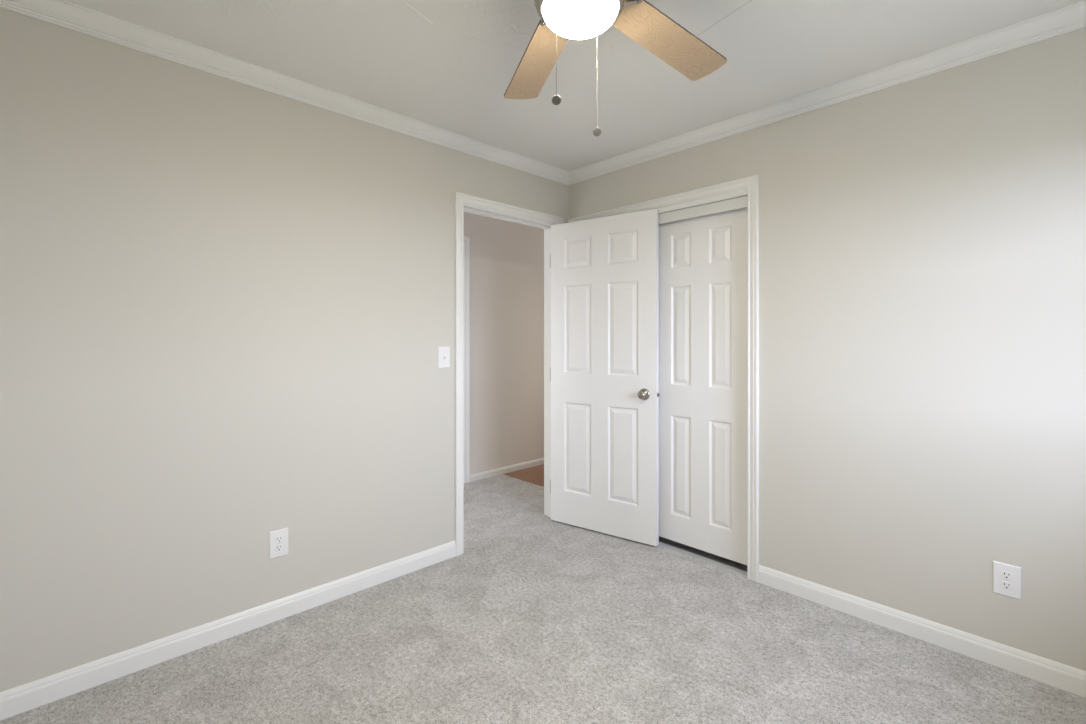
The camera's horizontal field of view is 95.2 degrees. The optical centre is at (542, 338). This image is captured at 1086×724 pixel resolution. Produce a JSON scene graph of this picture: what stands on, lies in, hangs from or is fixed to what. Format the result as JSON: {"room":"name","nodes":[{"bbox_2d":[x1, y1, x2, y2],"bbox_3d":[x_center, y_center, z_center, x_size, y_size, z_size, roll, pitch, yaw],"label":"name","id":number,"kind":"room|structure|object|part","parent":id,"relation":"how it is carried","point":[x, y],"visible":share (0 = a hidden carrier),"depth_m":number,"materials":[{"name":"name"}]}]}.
{"room":"empty bedroom","nodes":[
{"label":"empty bedroom","id":0,"kind":"room"},
{"bbox_2d":[0,8,567,691],"bbox_3d":[-0.120,0.047,3.324,5.920,2.412,0.120,0,0,-44],"label":"wall","id":1,"kind":"structure","parent":0,"point":[227,306],"depth_m":2.02,"materials":[{"name":"grey paint"}]},
{"bbox_2d":[0,541,455,720],"bbox_3d":[-1.314,1.210,2.085,2.240,0.087,0.013,0,0,-44],"label":"baseboard","id":2,"kind":"structure","parent":1,"relation":"attached to","point":[34,694],"depth_m":2.00,"materials":[{"name":"white wood"}]},
{"bbox_2d":[269,527,287,559],"bbox_3d":[-1.180,0.916,2.216,0.079,0.122,0.008,0,0,-44],"label":"wall outlet","id":3,"kind":"object","parent":1,"relation":"attached to","point":[278,539],"visible":1,"depth_m":2.21,"materials":[{"name":"white plastic"}]},
{"bbox_2d":[275,544,282,551],"bbox_3d":[-1.179,0.935,2.215,0.034,0.028,0.004,0,0,-44],"label":"receptacle","id":4,"kind":"object","parent":3,"relation":"attached to","point":[278,547],"depth_m":2.21,"materials":[{"name":"grey plastic"}]},
{"bbox_2d":[275,536,282,542],"bbox_3d":[-1.179,0.896,2.215,0.034,0.028,0.004,0,0,-44],"label":"receptacle","id":5,"kind":"object","parent":3,"relation":"attached to","point":[278,539],"depth_m":2.21,"materials":[{"name":"grey plastic"}]},
{"bbox_2d":[438,346,449,367],"bbox_3d":[-0.557,0.106,2.807,0.079,0.122,0.019,0,0,-44],"label":"light switch","id":6,"kind":"object","parent":1,"relation":"attached to","point":[443,352],"visible":1,"depth_m":2.81,"materials":[{"name":"white plastic"}]},
{"bbox_2d":[455,192,563,555],"bbox_3d":[-0.222,0.203,3.213,0.899,2.100,0.138,0,0,-44],"label":"door frame","id":7,"kind":"structure","parent":1,"relation":"attached to","point":[467,203],"depth_m":2.90,"materials":[{"name":"white wood"}]},
{"bbox_2d":[550,209,659,545],"bbox_3d":[0.372,0.233,3.190,0.788,2.017,0.150,0,0,35],"label":"door","id":8,"kind":"structure","parent":7,"relation":"attached to","point":[604,369],"depth_m":3.15,"materials":[{"name":"white paint"}]},
{"bbox_3d":[0.598,0.337,2.981,0.070,0.070,0.060,0,0,35],"label":"knob","id":9,"kind":"part","parent":8,"relation":"part of","materials":[{"name":"silver metal"}]},
{"bbox_2d":[0,0,1085,184],"bbox_3d":[0.095,-1.125,1.311,3.200,0.067,3.080,0,0,-44],"label":"crown molding","id":10,"kind":"structure","parent":1,"relation":"attached to","point":[62,13],"depth_m":2.14,"materials":[{"name":"white wood"}]},
{"bbox_2d":[464,212,543,474],"bbox_3d":[-0.512,0.047,4.541,4.800,2.412,0.100,0,0,-44],"label":"wall","id":11,"kind":"structure","parent":0,"point":[507,258],"depth_m":4.61,"materials":[{"name":"white paint"}]},
{"bbox_2d":[464,236,469,482],"bbox_3d":[-0.958,0.182,4.032,0.876,2.142,0.018,0,0,-44],"label":"door frame","id":12,"kind":"structure","parent":11,"relation":"attached to","point":[466,238],"depth_m":4.31,"materials":[{"name":"white wood"}]},
{"bbox_2d":[470,458,543,481],"bbox_3d":[0.307,1.224,5.250,2.635,0.059,0.013,0,0,-44],"label":"baseboard","id":13,"kind":"structure","parent":11,"relation":"attached to","point":[490,473],"depth_m":4.62,"materials":[{"name":"white wood"}]},
{"bbox_2d":[0,464,1085,723],"bbox_3d":[0.631,1.278,2.665,5.850,0.050,4.290,0,0,-44],"label":"floor","id":14,"kind":"structure","parent":0,"point":[539,619],"depth_m":1.94,"materials":[{"name":"grey carpet"}]},
{"bbox_2d":[659,542,746,575],"bbox_3d":[0.675,1.257,3.062,0.040,0.016,1.217,0,0,-44],"label":"floor track","id":15,"kind":"object","parent":14,"relation":"on","point":[693,555],"visible":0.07,"depth_m":2.81,"materials":[{"name":"silver metal"}]},
{"bbox_2d":[65,0,1084,171],"bbox_3d":[0.628,-1.208,2.545,5.920,0.102,4.360,0,0,-44],"label":"ceiling","id":16,"kind":"structure","parent":0,"point":[450,65],"depth_m":2.00,"materials":[{"name":"white paint"}]},
{"bbox_2d":[504,0,726,135],"bbox_3d":[0.144,-0.827,1.325,1.262,0.664,1.277,0,0,-44],"label":"ceiling fan","id":17,"kind":"object","parent":16,"relation":"hanging from","point":[642,22],"visible":1,"depth_m":1.53,"materials":[{"name":"brown wood"}]},
{"bbox_3d":[-0.016,-0.947,1.695,0.136,0.006,0.544,-8,2,-16],"label":"blade","id":18,"kind":"part","parent":17,"relation":"part of","materials":[{"name":"brown wood"}]},
{"bbox_3d":[0.033,-0.729,1.212,0.001,0.272,0.002,0,0,-44],"label":"pull chain","id":19,"kind":"part","parent":17,"relation":"part of","materials":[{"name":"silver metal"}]},
{"bbox_3d":[0.098,-0.844,1.307,0.198,0.055,0.198,0,0,-44],"label":"lamp shade","id":20,"kind":"part","parent":17,"relation":"part of","materials":[{"name":"white glass"}]},
{"bbox_3d":[0.133,-0.689,1.212,0.002,0.351,0.002,0,0,-44],"label":"pull chain","id":21,"kind":"part","parent":17,"relation":"part of","materials":[{"name":"silver metal"}]},
{"bbox_3d":[0.398,-0.947,1.579,0.544,0.006,0.136,0,-8,-42],"label":"blade","id":22,"kind":"part","parent":17,"relation":"part of","materials":[{"name":"brown wood"}]},
{"bbox_2d":[568,27,1085,670],"bbox_3d":[1.333,0.047,2.418,0.120,2.412,3.200,0,0,-44],"label":"wall","id":23,"kind":"structure","parent":0,"point":[922,241],"depth_m":2.06,"materials":[{"name":"grey paint"}]},
{"bbox_2d":[568,175,758,581],"bbox_3d":[0.689,0.205,3.075,0.138,2.097,1.333,0,0,-44],"label":"trim","id":24,"kind":"structure","parent":23,"relation":"attached to","point":[747,186],"depth_m":2.58,"materials":[{"name":"white wood"}]},
{"bbox_2d":[659,207,746,564],"bbox_3d":[0.916,0.240,2.873,0.034,1.954,0.611,0,0,-44],"label":"door","id":25,"kind":"structure","parent":23,"relation":"in","point":[703,259],"depth_m":2.84,"materials":[{"name":"white paint"}]},
{"bbox_2d":[659,196,746,223],"bbox_3d":[0.695,-0.726,3.081,0.094,0.062,1.217,0,0,-44],"label":"fascia","id":26,"kind":"object","parent":23,"relation":"attached to","point":[740,202],"visible":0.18,"depth_m":2.79,"materials":[{"name":"white wood"}]},
{"bbox_2d":[758,565,1085,697],"bbox_3d":[1.710,1.210,1.929,0.013,0.087,1.732,0,0,-44],"label":"baseboard","id":27,"kind":"structure","parent":23,"relation":"attached to","point":[1070,679],"depth_m":2.03,"materials":[{"name":"white wood"}]},
{"bbox_2d":[993,561,1020,599],"bbox_3d":[1.760,0.917,1.882,0.008,0.122,0.079,0,0,-44],"label":"wall outlet","id":28,"kind":"object","parent":23,"relation":"attached to","point":[1006,577],"visible":1,"depth_m":1.88,"materials":[{"name":"white plastic"}]},
{"bbox_2d":[1001,581,1012,589],"bbox_3d":[1.758,0.937,1.880,0.004,0.028,0.034,0,0,-44],"label":"receptacle","id":29,"kind":"object","parent":28,"relation":"attached to","point":[1005,585],"depth_m":1.88,"materials":[{"name":"grey plastic"}]},
{"bbox_2d":[1001,571,1012,579],"bbox_3d":[1.758,0.898,1.880,0.004,0.028,0.034,0,0,-44],"label":"receptacle","id":30,"kind":"object","parent":28,"relation":"attached to","point":[1005,575],"depth_m":1.88,"materials":[{"name":"grey plastic"}]}
]}

